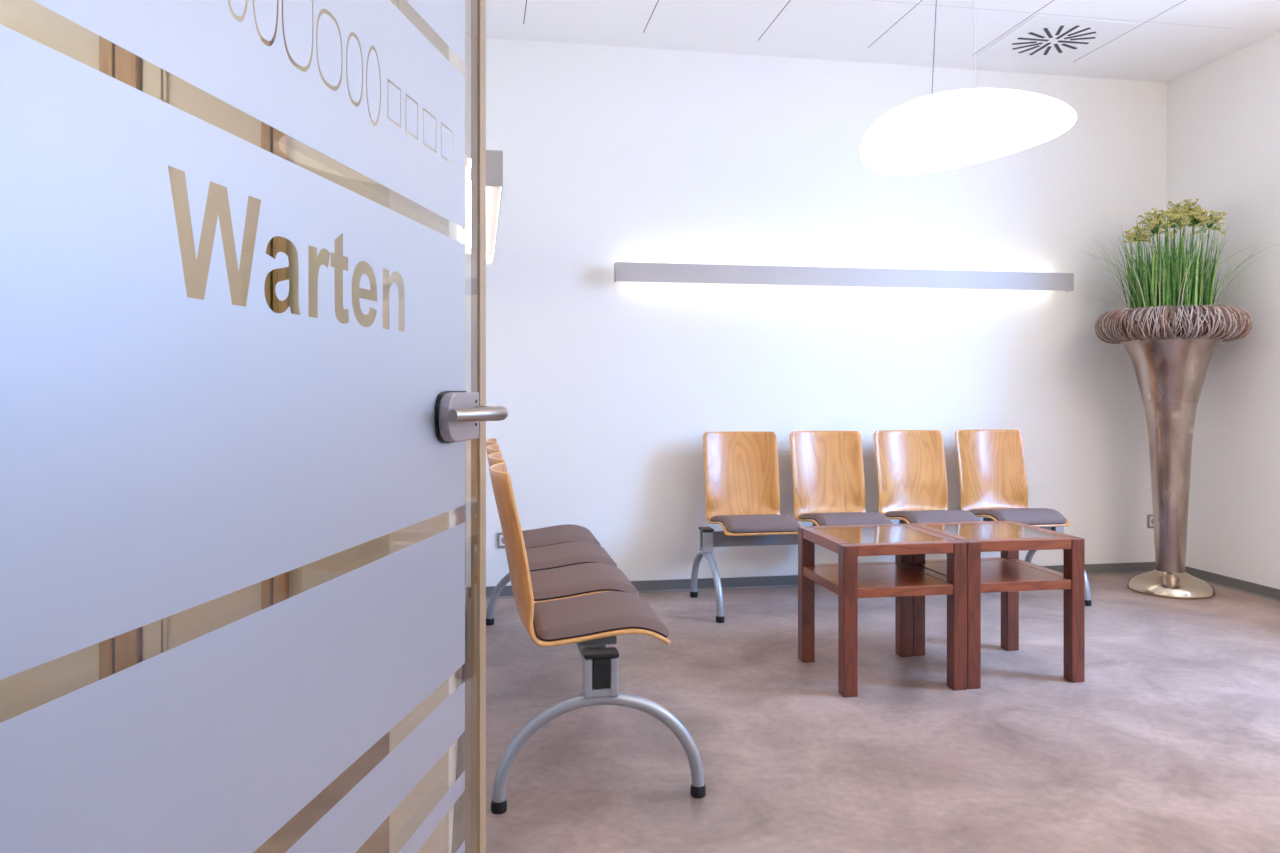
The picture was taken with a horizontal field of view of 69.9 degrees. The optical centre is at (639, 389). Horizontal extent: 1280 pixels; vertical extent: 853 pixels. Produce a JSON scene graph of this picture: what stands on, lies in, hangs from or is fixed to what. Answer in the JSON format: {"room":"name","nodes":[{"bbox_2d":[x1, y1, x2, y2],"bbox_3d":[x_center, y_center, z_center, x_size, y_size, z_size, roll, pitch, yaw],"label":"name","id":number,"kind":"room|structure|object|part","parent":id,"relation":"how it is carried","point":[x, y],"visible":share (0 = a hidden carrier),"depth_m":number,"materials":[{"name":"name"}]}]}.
{"room":"waiting room","nodes":[
{"label":"waiting room","id":0,"kind":"room"},
{"bbox_2d":[0,0,388,722],"bbox_3d":[-2.232,-0.390,2.915,3.020,3.020,0.120,0,0,-10],"label":"wall","id":1,"kind":"structure","parent":0,"point":[24,691],"depth_m":3.05,"materials":[{"name":"beige paint"}]},
{"bbox_2d":[99,0,288,679],"bbox_3d":[-1.457,-0.180,3.038,0.570,2.600,0.150,0,0,-10],"label":"door","id":2,"kind":"structure","parent":1,"relation":"in","point":[118,653],"depth_m":3.01,"materials":[{"name":"brown wood"}]},
{"bbox_3d":[-1.683,-0.180,2.997,0.110,2.600,0.150,0,0,-10],"label":"frame","id":3,"kind":"part","parent":2,"relation":"part of","materials":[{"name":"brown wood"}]},
{"bbox_3d":[-1.216,-0.180,3.080,0.080,2.600,0.150,0,0,-10],"label":"frame","id":4,"kind":"part","parent":2,"relation":"part of","materials":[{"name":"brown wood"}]},
{"bbox_2d":[389,0,466,852],"bbox_3d":[-0.724,-0.390,3.401,0.120,3.020,3.050,0,0,-10],"label":"wall","id":5,"kind":"structure","parent":0,"point":[407,817],"depth_m":1.90,"materials":[{"name":"white paint"}]},
{"bbox_2d":[451,588,470,852],"bbox_3d":[-0.652,1.089,3.402,0.022,0.062,3.028,0,0,-10],"label":"baseboard","id":6,"kind":"structure","parent":5,"relation":"attached to","point":[457,836],"depth_m":2.71,"materials":[{"name":"grey"}]},
{"bbox_2d":[462,159,470,253],"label":"wall light","id":7,"kind":"object","parent":5,"relation":"attached to","point":[467,230],"depth_m":3.11,"materials":[{"name":"grey metal"}]},
{"bbox_2d":[468,181,470,239],"bbox_3d":[-0.612,-0.605,3.431,0.050,0.016,1.530,0,0,-10],"label":"diffuser","id":8,"kind":"object","parent":7,"relation":"attached to","point":[469,182],"depth_m":3.07,"materials":[{"name":"white"}]},
{"bbox_2d":[253,573,1279,852],"bbox_3d":[0.296,1.170,1.169,7.790,0.100,8.200,0,0,-10],"label":"floor","id":9,"kind":"structure","parent":0,"point":[1169,741],"depth_m":2.97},
{"bbox_2d":[486,438,705,813],"bbox_3d":[-0.280,0.673,3.451,0.590,0.894,2.030,0,0,-10],"label":"bench","id":10,"kind":"object","parent":9,"relation":"on","point":[567,588],"visible":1,"depth_m":2.58,"materials":[{"name":"grey fabric"}]},
{"bbox_3d":[-0.451,0.959,4.422,0.578,0.280,0.035,0,0,-10],"label":"arched leg","id":11,"kind":"part","parent":10,"relation":"part of","materials":[{"name":"silver metal"}]},
{"bbox_2d":[522,524,600,547],"bbox_3d":[-0.387,0.671,4.179,0.376,0.068,0.388,0,0,-10],"label":"seat cushion","id":12,"kind":"object","parent":10,"relation":"on","point":[551,535],"depth_m":4.07,"materials":[{"name":"brown fabric"}]},
{"bbox_2d":[526,541,616,570],"bbox_3d":[-0.302,0.671,3.696,0.376,0.068,0.388,0,0,-10],"label":"seat cushion","id":13,"kind":"object","parent":10,"relation":"on","point":[559,555],"depth_m":3.58,"materials":[{"name":"brown fabric"}]},
{"bbox_2d":[530,563,638,600],"bbox_3d":[-0.216,0.671,3.214,0.376,0.068,0.388,0,0,-10],"label":"seat cushion","id":14,"kind":"object","parent":10,"relation":"on","point":[570,581],"depth_m":3.10,"materials":[{"name":"brown fabric"}]},
{"bbox_3d":[-0.107,0.959,2.482,0.578,0.280,0.035,0,0,-10],"label":"arched leg","id":15,"kind":"part","parent":10,"relation":"part of","materials":[{"name":"silver metal"}]},
{"bbox_2d":[533,591,668,640],"bbox_3d":[-0.131,0.671,2.732,0.376,0.068,0.388,0,0,-10],"label":"seat cushion","id":16,"kind":"object","parent":10,"relation":"on","point":[601,616],"depth_m":2.60,"materials":[{"name":"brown fabric"}]},
{"bbox_2d":[798,524,966,696],"bbox_3d":[0.940,0.844,3.613,0.488,0.552,0.488,0,0,-10],"label":"coffee table","id":17,"kind":"object","parent":9,"relation":"on","point":[850,579],"visible":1,"depth_m":3.44,"materials":[{"name":"brown wood"}]},
{"bbox_3d":[0.689,0.845,3.789,0.055,0.551,0.055,0,0,-10],"label":"leg","id":18,"kind":"part","parent":17,"relation":"part of","materials":[{"name":"brown wood"}]},
{"bbox_3d":[0.725,0.588,3.575,0.049,0.040,0.378,0,0,-10],"label":"rail","id":19,"kind":"part","parent":17,"relation":"part of","materials":[{"name":"brown wood"}]},
{"bbox_3d":[0.764,0.845,3.362,0.055,0.551,0.055,0,0,-10],"label":"leg","id":20,"kind":"part","parent":17,"relation":"part of","materials":[{"name":"brown wood"}]},
{"bbox_3d":[0.902,0.588,3.827,0.378,0.040,0.049,0,0,-10],"label":"rail","id":21,"kind":"part","parent":17,"relation":"part of","materials":[{"name":"brown wood"}]},
{"bbox_2d":[803,561,952,597],"bbox_3d":[0.940,0.744,3.613,0.480,0.036,0.480,0,0,-10],"label":"shelf","id":22,"kind":"object","parent":17,"relation":"attached to","point":[889,578],"depth_m":3.51,"materials":[{"name":"brown wood"}]},
{"bbox_3d":[0.977,0.588,3.399,0.378,0.040,0.049,0,0,-10],"label":"rail","id":23,"kind":"part","parent":17,"relation":"part of","materials":[{"name":"brown wood"}]},
{"bbox_3d":[1.115,0.845,3.864,0.055,0.551,0.055,0,0,-10],"label":"leg","id":24,"kind":"part","parent":17,"relation":"part of","materials":[{"name":"brown wood"}]},
{"bbox_3d":[1.154,0.588,3.651,0.049,0.040,0.378,0,0,-10],"label":"rail","id":25,"kind":"part","parent":17,"relation":"part of","materials":[{"name":"brown wood"}]},
{"bbox_3d":[1.190,0.845,3.438,0.055,0.551,0.055,0,0,-10],"label":"leg","id":26,"kind":"part","parent":17,"relation":"part of","materials":[{"name":"brown wood"}]},
{"bbox_2d":[690,429,1091,622],"bbox_3d":[1.309,0.673,4.859,2.030,0.894,0.590,0,0,-10],"label":"bench","id":27,"kind":"object","parent":9,"relation":"on","point":[742,486],"visible":0.83,"depth_m":5.02,"materials":[{"name":"brown wood"}]},
{"bbox_3d":[0.339,0.959,4.686,0.035,0.280,0.578,0,0,-10],"label":"arched leg","id":28,"kind":"part","parent":27,"relation":"part of","materials":[{"name":"silver metal"}]},
{"bbox_2d":[710,514,800,532],"bbox_3d":[0.589,0.671,4.710,0.388,0.068,0.376,0,0,-10],"label":"seat cushion","id":29,"kind":"object","parent":27,"relation":"on","point":[730,523],"depth_m":4.55,"materials":[{"name":"grey fabric"}]},
{"bbox_2d":[799,512,892,525],"bbox_3d":[1.071,0.671,4.795,0.388,0.068,0.376,0,0,-10],"label":"seat cushion","id":30,"kind":"object","parent":27,"relation":"on","point":[818,518],"depth_m":4.66,"materials":[{"name":"grey fabric"}]},
{"bbox_2d":[884,510,979,522],"bbox_3d":[1.554,0.671,4.880,0.388,0.068,0.376,0,0,-10],"label":"seat cushion","id":31,"kind":"object","parent":27,"relation":"on","point":[905,516],"depth_m":4.75,"materials":[{"name":"grey fabric"}]},
{"bbox_2d":[969,508,1066,524],"bbox_3d":[2.036,0.671,4.966,0.388,0.068,0.376,0,0,-10],"label":"seat cushion","id":32,"kind":"object","parent":27,"relation":"on","point":[1030,516],"depth_m":4.82,"materials":[{"name":"grey fabric"}]},
{"bbox_3d":[2.279,0.959,5.029,0.035,0.280,0.578,0,0,-10],"label":"arched leg","id":33,"kind":"part","parent":27,"relation":"part of","materials":[{"name":"silver metal"}]},
{"bbox_2d":[909,521,1084,688],"bbox_3d":[1.423,0.844,3.704,0.488,0.552,0.488,0,0,-10],"label":"coffee table","id":34,"kind":"object","parent":9,"relation":"on","point":[1007,574],"visible":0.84,"depth_m":3.51,"materials":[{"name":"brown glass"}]},
{"bbox_3d":[1.172,0.845,3.879,0.055,0.551,0.055,0,0,-10],"label":"leg","id":35,"kind":"part","parent":34,"relation":"part of","materials":[{"name":"brown wood"}]},
{"bbox_3d":[1.208,0.588,3.666,0.049,0.040,0.378,0,0,-10],"label":"rail","id":36,"kind":"part","parent":34,"relation":"part of","materials":[{"name":"brown wood"}]},
{"bbox_3d":[1.385,0.588,3.918,0.378,0.040,0.049,0,0,-10],"label":"rail","id":37,"kind":"part","parent":34,"relation":"part of","materials":[{"name":"brown wood"}]},
{"bbox_3d":[1.247,0.845,3.453,0.055,0.551,0.055,0,0,-10],"label":"leg","id":38,"kind":"part","parent":34,"relation":"part of","materials":[{"name":"brown wood"}]},
{"bbox_2d":[914,557,1070,592],"bbox_3d":[1.423,0.744,3.704,0.480,0.036,0.480,0,0,-10],"label":"shelf","id":39,"kind":"object","parent":34,"relation":"attached to","point":[998,574],"depth_m":3.57,"materials":[{"name":"brown wood"}]},
{"bbox_3d":[1.598,0.845,3.955,0.055,0.551,0.055,0,0,-10],"label":"leg","id":40,"kind":"part","parent":34,"relation":"part of","materials":[{"name":"brown wood"}]},
{"bbox_3d":[1.460,0.588,3.490,0.378,0.040,0.049,0,0,-10],"label":"rail","id":41,"kind":"part","parent":34,"relation":"part of","materials":[{"name":"brown wood"}]},
{"bbox_3d":[1.637,0.588,3.742,0.049,0.040,0.378,0,0,-10],"label":"rail","id":42,"kind":"part","parent":34,"relation":"part of","materials":[{"name":"brown wood"}]},
{"bbox_3d":[1.673,0.845,3.528,0.055,0.551,0.055,0,0,-10],"label":"leg","id":43,"kind":"part","parent":34,"relation":"part of","materials":[{"name":"brown wood"}]},
{"bbox_2d":[1120,338,1221,598],"bbox_3d":[2.956,0.415,5.101,0.524,1.410,0.524,0,0,-10],"label":"floor vase","id":44,"kind":"object","parent":9,"relation":"on","point":[1170,373],"visible":0.98,"depth_m":5.01,"materials":[{"name":"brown metal"}]},
{"bbox_2d":[1047,198,1278,309],"bbox_3d":[2.779,-0.663,4.971,1.116,0.818,1.095,0,0,-10],"label":"ornamental grass","id":45,"kind":"object","parent":44,"relation":"in","point":[1174,282],"depth_m":5.00,"materials":[{"name":"green plant"}]},
{"bbox_2d":[1094,304,1251,343],"bbox_3d":[2.956,-0.358,5.101,0.763,0.186,0.758,0,0,-19],"label":"twig wreath","id":46,"kind":"object","parent":44,"relation":"on","point":[1227,323],"visible":0.91,"depth_m":4.81,"materials":[{"name":"brown"}]},
{"bbox_2d":[467,36,1166,586],"bbox_3d":[1.163,-0.390,5.360,4.520,3.020,0.150,0,0,-10],"label":"wall","id":47,"kind":"structure","parent":0,"point":[610,392],"depth_m":5.21,"materials":[{"name":"white paint"}]},
{"bbox_2d":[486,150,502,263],"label":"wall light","id":48,"kind":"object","parent":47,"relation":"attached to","point":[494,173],"depth_m":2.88,"materials":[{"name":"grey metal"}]},
{"bbox_3d":[-0.575,-0.637,3.437,0.075,0.104,1.650,0,0,-10],"label":"plate","id":49,"kind":"part","parent":48,"relation":"part of","materials":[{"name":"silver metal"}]},
{"bbox_2d":[497,533,504,547],"bbox_3d":[-0.729,0.811,4.943,0.082,0.082,0.011,0,0,-10],"label":"power socket","id":50,"kind":"object","parent":47,"relation":"attached to","point":[500,540],"visible":0.46,"depth_m":4.93,"materials":[{"name":"grey plastic"}]},
{"bbox_2d":[467,562,1155,598],"bbox_3d":[1.164,1.089,5.273,4.250,0.062,0.022,0,0,-10],"label":"baseboard","id":51,"kind":"structure","parent":47,"relation":"attached to","point":[1136,567],"depth_m":5.17,"materials":[{"name":"grey"}]},
{"bbox_2d":[614,262,1073,291],"bbox_3d":[1.204,-0.637,5.224,2.731,0.104,0.129,0,0,-10],"label":"wall light","id":52,"kind":"object","parent":47,"relation":"attached to","point":[623,271],"visible":1,"depth_m":5.14,"materials":[{"name":"grey metal"}]},
{"bbox_2d":[1147,514,1153,527],"bbox_3d":[3.162,0.807,5.632,0.082,0.082,0.011,0,0,-10],"label":"power socket","id":53,"kind":"object","parent":47,"relation":"attached to","point":[1150,524],"visible":0.47,"depth_m":5.62,"materials":[{"name":"grey plastic"}]},
{"bbox_2d":[466,0,1279,82],"bbox_3d":[0.296,-1.950,1.169,7.790,0.100,8.200,0,0,-10],"label":"ceiling","id":54,"kind":"structure","parent":0,"point":[1170,40],"depth_m":4.81,"materials":[{"name":"white paint"}]},
{"bbox_2d":[860,0,1076,175],"bbox_3d":[1.243,-1.369,3.500,0.782,1.061,0.723,0,0,-10],"label":"pendant lamp","id":55,"kind":"object","parent":54,"relation":"hanging from","point":[947,130],"visible":1,"depth_m":3.27,"materials":[{"name":"white"}]},
{"bbox_3d":[1.243,-0.973,3.500,0.782,0.268,0.723,0,0,-10],"label":"lamp shade","id":56,"kind":"part","parent":55,"relation":"part of","materials":[{"name":"white"}]},
{"bbox_2d":[976,15,1137,61],"bbox_3d":[2.243,-1.897,4.967,0.584,0.006,0.570,0,0,-10],"label":"ceiling vent","id":57,"kind":"object","parent":54,"relation":"in","point":[1042,38],"visible":1,"depth_m":4.94,"materials":[{"name":"white metal"}]},
{"bbox_2d":[1167,32,1279,588],"bbox_3d":[4.025,-0.390,1.728,0.150,3.020,8.000,0,0,-10],"label":"wall","id":58,"kind":"structure","parent":0,"point":[1223,115],"depth_m":5.11,"materials":[{"name":"white paint"}]},
{"bbox_2d":[1185,566,1279,601],"bbox_3d":[3.634,1.089,3.445,0.022,0.062,4.438,0,0,-10],"label":"baseboard","id":59,"kind":"structure","parent":58,"relation":"attached to","point":[1247,587],"depth_m":5.12,"materials":[{"name":"grey"}]},
{"bbox_3d":[0.405,-0.390,0.549,7.390,3.020,0.140,0,0,-10],"label":"wall","id":60,"kind":"structure","parent":0,"visible":0},
{"bbox_2d":[0,0,507,852],"bbox_3d":[-0.322,0.056,0.945,0.153,2.112,1.028,0,0,8],"label":"door","id":61,"kind":"structure","parent":60,"relation":"in","point":[164,452],"depth_m":0.77,"materials":[{"name":"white glass"}]},
{"bbox_3d":[-0.225,0.034,1.282,0.055,0.021,0.149,0,0,8],"label":"lever handle","id":62,"kind":"part","parent":61,"relation":"part of","materials":[{"name":"silver metal"}]}
]}

